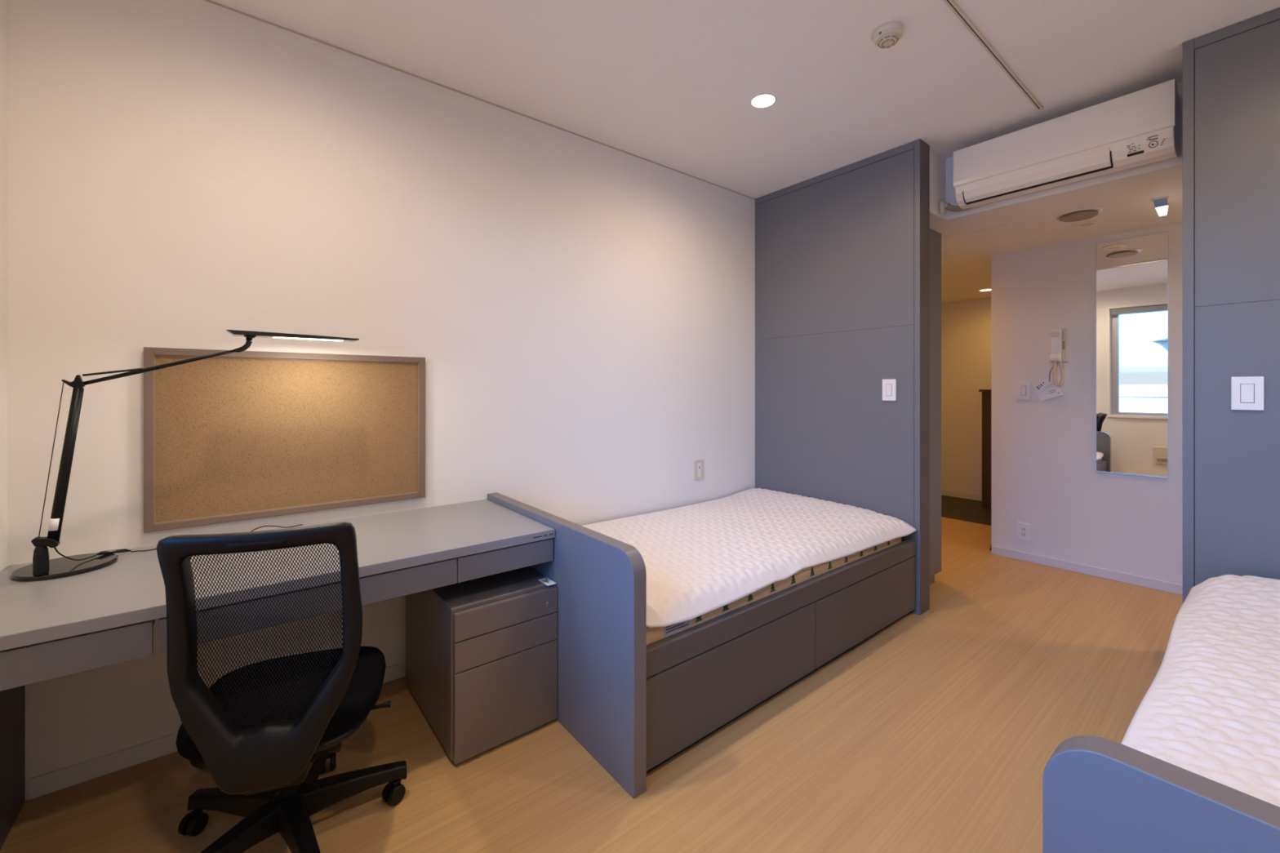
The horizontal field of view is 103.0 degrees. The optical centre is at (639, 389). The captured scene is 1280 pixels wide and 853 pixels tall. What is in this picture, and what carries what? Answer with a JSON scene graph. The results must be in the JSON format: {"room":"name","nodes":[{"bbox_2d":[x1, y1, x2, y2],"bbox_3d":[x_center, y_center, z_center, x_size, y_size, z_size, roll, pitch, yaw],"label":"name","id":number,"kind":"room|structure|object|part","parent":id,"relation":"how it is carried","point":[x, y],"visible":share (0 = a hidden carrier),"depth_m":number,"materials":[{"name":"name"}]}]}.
{"room":"dormitory room","nodes":[
{"label":"dormitory room","id":0,"kind":"room"},
{"bbox_2d":[0,0,7,572],"bbox_3d":[-0.908,-0.065,0.161,0.200,2.530,3.376,0,0,-39],"label":"wall","id":1,"kind":"structure","parent":0,"point":[3,3],"depth_m":1.44,"materials":[{"name":"white paint"}]},
{"bbox_2d":[7,0,755,799],"bbox_3d":[-0.374,-0.065,2.682,4.180,2.530,0.100,0,0,-39],"label":"wall","id":2,"kind":"structure","parent":0,"point":[580,311],"depth_m":1.95,"materials":[{"name":"white paint"}]},
{"bbox_2d":[27,661,405,799],"bbox_3d":[-1.247,1.170,1.918,1.382,0.060,0.007,0,0,-39],"label":"baseboard","id":3,"kind":"structure","parent":2,"relation":"attached to","point":[51,782],"depth_m":1.59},
{"bbox_2d":[143,346,425,533],"bbox_3d":[-1.255,0.163,1.902,0.862,0.595,0.019,0,0,-39],"label":"cork board","id":4,"kind":"object","parent":2,"relation":"attached to","point":[244,435],"visible":1,"depth_m":1.85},
{"bbox_2d":[204,0,755,199],"bbox_3d":[-0.508,-1.327,2.508,3.353,0.006,0.004,0,0,-39],"label":"trim","id":5,"kind":"structure","parent":2,"relation":"attached to","point":[209,1],"depth_m":2.20,"materials":[{"name":"white paint"}]},
{"bbox_2d":[693,459,703,479],"bbox_3d":[0.372,0.508,3.207,0.086,0.122,0.009,0,0,-39],"label":"outlet","id":6,"kind":"object","parent":2,"relation":"attached to","point":[698,464],"visible":1,"depth_m":3.20,"materials":[{"name":"beige plastic"}]},
{"bbox_2d":[0,495,1182,852],"bbox_3d":[1.629,1.250,2.504,7.090,0.100,3.876,0,0,-39],"label":"floor","id":7,"kind":"structure","parent":0,"point":[939,731],"depth_m":1.63,"materials":[{"name":"brown wood"}]},
{"bbox_2d":[0,499,555,850],"bbox_3d":[-1.063,0.854,1.656,1.421,0.692,0.643,0,0,-39],"label":"desk","id":8,"kind":"object","parent":7,"relation":"on","point":[105,616],"visible":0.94,"depth_m":1.39,"materials":[{"name":"grey laminate"}]},
{"bbox_3d":[-1.617,0.870,1.238,0.034,0.660,0.592,0,0,-39],"label":"leg panel","id":9,"kind":"part","parent":8,"relation":"part of","materials":[{"name":"grey laminate"}]},
{"bbox_3d":[-1.288,0.584,1.088,0.358,0.080,0.018,0,0,-39],"label":"drawer","id":10,"kind":"part","parent":8,"relation":"part of","materials":[{"name":"grey laminate"}]},
{"bbox_2d":[10,329,359,581],"bbox_3d":[-1.388,0.162,1.641,0.818,0.692,0.242,0,0,-39],"label":"desk lamp","id":11,"kind":"object","parent":8,"relation":"on","point":[42,568],"visible":0.93,"depth_m":1.39,"materials":[{"name":"black plastic"}]},
{"bbox_3d":[-1.599,0.447,1.359,0.029,0.096,0.029,0,0,-39],"label":"stem","id":12,"kind":"part","parent":11,"relation":"part of","materials":[{"name":"black plastic"}]},
{"bbox_3d":[-1.565,0.201,1.387,0.070,0.430,0.018,0,0,-39],"label":"arm","id":13,"kind":"part","parent":11,"relation":"part of","materials":[{"name":"black plastic"}]},
{"bbox_3d":[-1.492,-0.049,1.445,0.124,0.027,0.012,0,0,-39],"label":"parallel rod","id":14,"kind":"part","parent":11,"relation":"part of","materials":[{"name":"black plastic"}]},
{"bbox_3d":[-1.410,-0.069,1.510,0.341,0.119,0.012,0,0,-39],"label":"arm","id":15,"kind":"part","parent":11,"relation":"part of","materials":[{"name":"black plastic"}]},
{"bbox_3d":[-1.465,0.465,1.666,0.094,0.083,0.616,0,0,34],"label":"power cord","id":16,"kind":"part","parent":11,"relation":"part of","materials":[{"name":"black plastic"}]},
{"bbox_2d":[0,499,555,651],"bbox_3d":[-1.063,0.523,1.656,1.421,0.031,0.642,0,0,-39],"label":"countertop","id":17,"kind":"structure","parent":8,"relation":"on","point":[131,590],"depth_m":1.44,"materials":[{"name":"grey laminate"}]},
{"bbox_3d":[-0.867,0.584,1.424,0.700,0.080,0.018,0,0,-39],"label":"drawer","id":18,"kind":"part","parent":8,"relation":"part of","materials":[{"name":"grey laminate"}]},
{"bbox_3d":[-0.456,0.584,1.752,0.345,0.080,0.018,0,0,-39],"label":"drawer","id":19,"kind":"part","parent":8,"relation":"part of","materials":[{"name":"grey laminate"}]},
{"bbox_2d":[156,521,407,852],"bbox_3d":[-0.929,0.752,1.351,0.560,0.895,0.578,0,0,-21],"label":"office chair","id":20,"kind":"object","parent":7,"relation":"on","point":[265,732],"visible":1,"depth_m":1.18,"materials":[{"name":"black plastic"}]},
{"bbox_3d":[-1.098,1.117,1.381,0.254,0.065,0.060,0,0,5],"label":"leg","id":21,"kind":"part","parent":20,"relation":"part of","materials":[{"name":"black plastic"}]},
{"bbox_3d":[-1.007,1.117,1.231,0.060,0.065,0.244,0,0,25],"label":"leg","id":22,"kind":"part","parent":20,"relation":"part of","materials":[{"name":"black plastic"}]},
{"bbox_3d":[-0.841,0.596,1.146,0.374,0.582,0.132,0,0,-21],"label":"backrest frame","id":23,"kind":"part","parent":20,"relation":"part of","materials":[{"name":"black plastic"}]},
{"bbox_3d":[-0.917,0.812,1.349,0.428,0.072,0.410,0,0,-21],"label":"seat","id":24,"kind":"part","parent":20,"relation":"part of","materials":[{"name":"black fabric"}]},
{"bbox_3d":[-0.836,1.117,1.261,0.244,0.065,0.060,0,0,44],"label":"leg","id":25,"kind":"part","parent":20,"relation":"part of","materials":[{"name":"black plastic"}]},
{"bbox_3d":[-0.970,1.117,1.514,0.060,0.065,0.244,0,0,-11],"label":"leg","id":26,"kind":"part","parent":20,"relation":"part of","materials":[{"name":"black plastic"}]},
{"bbox_3d":[-0.789,0.907,1.307,0.043,0.049,0.048,0,0,-21],"label":"tension knob","id":27,"kind":"part","parent":20,"relation":"part of","materials":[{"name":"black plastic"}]},
{"bbox_3d":[-0.803,1.117,1.442,0.259,0.065,0.060,0,0,-29],"label":"leg","id":28,"kind":"part","parent":20,"relation":"part of","materials":[{"name":"black plastic"}]},
{"bbox_3d":[-0.792,0.916,1.449,0.148,0.021,0.020,0,0,-28],"label":"lever","id":29,"kind":"part","parent":20,"relation":"part of","materials":[{"name":"black plastic"}]},
{"bbox_2d":[405,566,557,764],"bbox_3d":[-0.622,0.949,1.944,0.370,0.502,0.584,0,0,-39],"label":"base cabinet","id":30,"kind":"object","parent":7,"relation":"on","point":[482,653],"visible":0.95,"depth_m":1.73,"materials":[{"name":"grey metal"}]},
{"bbox_3d":[-0.446,1.044,1.727,0.366,0.284,0.019,0,0,-39],"label":"drawer","id":31,"kind":"part","parent":30,"relation":"part of","materials":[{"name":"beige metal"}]},
{"bbox_3d":[-0.446,0.852,1.727,0.366,0.094,0.019,0,0,-39],"label":"drawer","id":32,"kind":"part","parent":30,"relation":"part of","materials":[{"name":"beige metal"}]},
{"bbox_3d":[-0.446,0.757,1.727,0.366,0.088,0.019,0,0,-39],"label":"drawer","id":33,"kind":"part","parent":30,"relation":"part of","materials":[{"name":"beige metal"}]},
{"bbox_2d":[487,492,916,799],"bbox_3d":[0.391,0.842,2.521,1.928,0.717,1.104,0,0,-39],"label":"bed","id":34,"kind":"object","parent":7,"relation":"on","point":[633,705],"visible":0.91,"depth_m":1.73,"materials":[{"name":"grey laminate"}]},
{"bbox_3d":[-0.344,0.842,1.935,0.048,0.717,1.104,0,0,-39],"label":"footboard","id":35,"kind":"part","parent":34,"relation":"part of","materials":[{"name":"grey laminate"}]},
{"bbox_3d":[0.362,1.027,1.836,0.926,0.278,0.020,0,0,-39],"label":"drawer","id":36,"kind":"part","parent":34,"relation":"part of","materials":[{"name":"brown laminate"}]},
{"bbox_2d":[646,537,901,644],"bbox_3d":[0.377,0.794,2.532,1.813,0.089,1.015,0,0,-39],"label":"mattress","id":37,"kind":"object","parent":34,"relation":"on","point":[653,634],"visible":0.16,"depth_m":1.99,"materials":[{"name":"fabric"}]},
{"bbox_2d":[582,488,916,627],"bbox_3d":[0.408,0.720,2.540,1.877,0.101,1.070,0,0,-39],"label":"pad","id":38,"kind":"object","parent":37,"relation":"on","point":[700,559],"visible":0.8,"depth_m":2.37,"materials":[{"name":"white fabric"}]},
{"bbox_3d":[0.728,0.843,2.138,1.880,0.079,0.036,0,0,-39],"label":"rail","id":39,"kind":"part","parent":34,"relation":"part of","materials":[{"name":"brown laminate"}]},
{"bbox_3d":[1.092,1.027,2.418,0.936,0.278,0.020,0,0,-39],"label":"drawer","id":40,"kind":"part","parent":34,"relation":"part of","materials":[{"name":"brown laminate"}]},
{"bbox_2d":[755,138,929,615],"bbox_3d":[1.190,-0.065,3.164,0.120,2.529,1.095,0,0,-39],"label":"partition panel","id":41,"kind":"object","parent":7,"relation":"on","point":[842,254],"visible":0.9,"depth_m":3.01,"materials":[{"name":"grey laminate"}]},
{"bbox_2d":[882,378,896,400],"bbox_3d":[1.381,0.004,2.821,0.009,0.120,0.076,0,0,-39],"label":"light switch","id":42,"kind":"object","parent":41,"relation":"attached to","point":[889,385],"visible":1,"depth_m":2.81,"materials":[{"name":"white plastic"}]},
{"bbox_2d":[929,228,941,584],"bbox_3d":[1.394,0.113,3.407,0.496,2.174,0.963,0,0,-39],"label":"closet","id":43,"kind":"object","parent":7,"relation":"on","point":[935,237],"visible":0.18,"depth_m":3.12,"materials":[{"name":"grey laminate"}]},
{"bbox_2d":[978,389,991,509],"bbox_3d":[3.762,0.603,5.051,0.361,1.199,0.583,0,0,-39],"label":"cabinet","id":44,"kind":"object","parent":7,"relation":"on","point":[986,393],"visible":0.24,"depth_m":5.13,"materials":[{"name":"brown wood"}]},
{"bbox_2d":[1042,735,1279,852],"bbox_3d":[1.676,0.842,0.898,1.944,0.717,1.104,0,0,-39],"label":"bed","id":45,"kind":"object","parent":7,"relation":"on","point":[1100,795],"visible":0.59,"depth_m":0.65,"materials":[{"name":"grey laminate"}]},
{"bbox_3d":[1.670,0.764,0.899,1.829,0.073,1.059,0,0,-39],"label":"mattress","id":46,"kind":"object","parent":45,"relation":"on","visible":0},
{"bbox_2d":[1120,574,1279,807],"bbox_3d":[1.674,0.679,0.903,1.847,0.102,1.076,0,0,-39],"label":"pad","id":47,"kind":"object","parent":46,"relation":"on","point":[1211,709],"visible":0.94,"depth_m":1.17,"materials":[{"name":"white fabric"}]},
{"bbox_2d":[1182,7,1279,603],"bbox_3d":[2.477,-0.065,1.550,0.120,2.529,1.124,0,0,-39],"label":"partition panel","id":48,"kind":"object","parent":7,"relation":"on","point":[1231,73],"visible":0.7,"depth_m":1.86,"materials":[{"name":"grey laminate"}]},
{"bbox_2d":[1231,376,1264,410],"bbox_3d":[2.176,0.015,1.823,0.009,0.120,0.076,0,0,-39],"label":"light switch","id":49,"kind":"object","parent":48,"relation":"attached to","point":[1247,393],"visible":1,"depth_m":1.82,"materials":[{"name":"white plastic"}]},
{"bbox_2d":[210,0,1279,198],"bbox_3d":[0.546,-1.380,1.320,3.920,0.100,3.376,0,0,-39],"label":"ceiling","id":50,"kind":"structure","parent":0,"point":[673,84],"depth_m":2.08,"materials":[{"name":"white paint"}]},
{"bbox_2d":[750,93,776,107],"bbox_3d":[0.568,-1.329,2.346,0.120,0.002,0.120,0,0,-39],"label":"recessed light","id":51,"kind":"object","parent":50,"relation":"in","point":[764,100],"visible":1,"depth_m":2.35,"materials":[{"name":"white plastic"}]},
{"bbox_2d":[872,20,903,48],"bbox_3d":[0.919,-1.305,1.887,0.102,0.050,0.102,0,0,-39],"label":"smoke detector","id":52,"kind":"object","parent":50,"relation":"attached to","point":[888,33],"visible":1,"depth_m":1.86,"materials":[{"name":"beige plastic"}]},
{"bbox_2d":[942,0,1043,111],"bbox_3d":[0.571,-1.324,1.351,3.378,0.012,0.025,0,0,-39],"label":"rail","id":53,"kind":"object","parent":50,"relation":"attached to","point":[954,7],"visible":1,"depth_m":1.99,"materials":[{"name":"beige plastic"}]},
{"bbox_2d":[929,147,946,223],"bbox_3d":[1.331,-1.153,3.284,0.243,0.354,1.084,0,0,-39],"label":"wall","id":54,"kind":"structure","parent":0,"point":[937,162],"depth_m":2.87,"materials":[{"name":"white paint"}]},
{"bbox_2d":[939,78,1179,215],"bbox_3d":[1.973,-1.124,2.501,0.215,0.292,0.926,0,0,-39],"label":"air conditioner","id":55,"kind":"object","parent":54,"relation":"attached to","point":[1140,128],"visible":1,"depth_m":2.34,"materials":[{"name":"white plastic"}]},
{"bbox_2d":[941,297,991,495],"bbox_3d":[3.714,0.112,5.495,0.100,2.176,1.600,0,0,-39],"label":"wall","id":56,"kind":"structure","parent":0,"point":[966,325],"depth_m":5.60,"materials":[{"name":"beige paint"}]},
{"bbox_2d":[941,489,982,501],"bbox_3d":[3.663,1.171,5.473,0.007,0.062,1.370,0,0,-39],"label":"baseboard","id":57,"kind":"structure","parent":56,"relation":"attached to","point":[948,493],"depth_m":5.61,"materials":[{"name":"brown wood"}]},
{"bbox_2d":[929,81,1182,302],"bbox_3d":[3.193,-1.203,3.687,3.170,0.454,3.776,0,0,-39],"label":"ceiling","id":58,"kind":"structure","parent":0,"point":[1124,197],"depth_m":2.88,"materials":[{"name":"white paint"}]},
{"bbox_2d":[979,288,991,291],"bbox_3d":[3.403,-0.975,5.003,0.120,0.002,0.120,0,0,-39],"label":"recessed light","id":59,"kind":"object","parent":58,"relation":"in","point":[983,290],"visible":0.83,"depth_m":5.01,"materials":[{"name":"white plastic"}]},
{"bbox_2d":[941,224,1032,255],"bbox_3d":[2.228,-0.974,3.366,0.520,0.003,0.475,0,0,-39],"label":"access hatch","id":60,"kind":"object","parent":58,"relation":"attached to","point":[1003,235],"visible":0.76,"depth_m":3.33,"materials":[{"name":"white paint"}]},
{"bbox_2d":[1054,207,1102,222],"bbox_3d":[2.444,-0.966,2.838,0.202,0.020,0.202,0,0,-39],"label":"ceiling vent","id":61,"kind":"object","parent":58,"relation":"in","point":[1083,214],"visible":1,"depth_m":2.81,"materials":[{"name":"white plastic"}]},
{"bbox_2d":[1072,220,1100,227],"bbox_3d":[2.633,-0.973,3.002,0.122,0.006,0.122,0,0,-39],"label":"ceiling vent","id":62,"kind":"object","parent":58,"relation":"in","point":[1091,223],"visible":1,"depth_m":3.00,"materials":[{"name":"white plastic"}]},
{"bbox_2d":[1151,195,1168,216],"bbox_3d":[2.658,-0.931,2.602,0.040,0.090,0.062,0,0,-39],"label":"ceiling lamp","id":63,"kind":"object","parent":58,"relation":"hanging from","point":[1161,204],"visible":1,"depth_m":2.59,"materials":[{"name":"white plastic"}]},
{"bbox_3d":[2.658,-0.973,2.602,0.040,0.006,0.062,0,0,-39],"label":"ceiling plate","id":64,"kind":"part","parent":63,"relation":"part of","materials":[{"name":"white plastic"}]},
{"bbox_2d":[991,222,1182,585],"bbox_3d":[4.049,0.112,3.428,1.955,2.176,2.303,0,0,-39],"label":"wall","id":65,"kind":"structure","parent":0,"point":[1045,477],"depth_m":3.39,"materials":[{"name":"white paint"}]},
{"bbox_2d":[1017,522,1030,542],"bbox_3d":[2.686,0.999,3.562,0.009,0.122,0.074,0,0,-39],"label":"power outlet","id":66,"kind":"object","parent":65,"relation":"attached to","point":[1023,529],"visible":1,"depth_m":3.56,"materials":[{"name":"white plastic"}]},
{"bbox_2d":[1021,527,1026,537],"bbox_3d":[2.683,0.999,3.560,0.002,0.066,0.026,0,0,-39],"label":"socket","id":67,"kind":"object","parent":66,"relation":"attached to","point":[1023,529],"depth_m":3.56,"materials":[{"name":"white plastic"}]},
{"bbox_2d":[1017,382,1030,399],"bbox_3d":[2.685,0.010,3.561,0.009,0.125,0.076,0,0,-39],"label":"light switch","id":68,"kind":"object","parent":65,"relation":"attached to","point":[1023,388],"visible":1,"depth_m":3.56,"materials":[{"name":"white plastic"}]},
{"bbox_2d":[1049,328,1067,386],"bbox_3d":[2.788,-0.211,3.391,0.060,0.390,0.090,0,0,-39],"label":"intercom","id":69,"kind":"object","parent":65,"relation":"attached to","point":[1059,336],"visible":1,"depth_m":3.38,"materials":[{"name":"beige plastic"}]},
{"bbox_2d":[1034,366,1053,391],"bbox_3d":[2.740,-0.082,3.455,0.011,0.194,0.108,0,0,-39],"label":"tag","id":70,"kind":"object","parent":69,"relation":"hanging from","point":[1047,381],"visible":1,"depth_m":3.46,"materials":[{"name":"white paper"}]},
{"bbox_2d":[1035,384,1063,401],"bbox_3d":[2.765,0.024,3.438,0.002,0.127,0.152,0,0,-39],"label":"card","id":71,"kind":"object","parent":69,"relation":"hanging from","point":[1051,392],"visible":1,"depth_m":3.44,"materials":[{"name":"white paper"}]},
{"bbox_3d":[2.787,-0.101,3.393,0.061,0.170,0.031,0,0,24],"label":"cord","id":72,"kind":"part","parent":69,"relation":"part of","materials":[{"name":"beige plastic"}]},
{"bbox_2d":[1062,331,1064,349],"bbox_3d":[2.810,-0.325,3.376,0.001,0.120,0.011,0,0,-39],"label":"grille","id":73,"kind":"object","parent":69,"relation":"attached to","point":[1063,331],"depth_m":3.38,"materials":[{"name":"white plastic"}]},
{"bbox_2d":[991,546,1182,595],"bbox_3d":[3.251,1.171,2.854,0.007,0.058,2.201,0,0,-39],"label":"baseboard","id":74,"kind":"structure","parent":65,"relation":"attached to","point":[1165,586],"depth_m":3.27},
{"bbox_2d":[1096,231,1168,479],"bbox_3d":[3.025,-0.202,3.138,0.007,1.464,0.322,0,0,-39],"label":"wall mirror","id":75,"kind":"object","parent":65,"relation":"attached to","point":[1132,273],"visible":1,"depth_m":3.13,"materials":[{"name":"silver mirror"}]}
]}

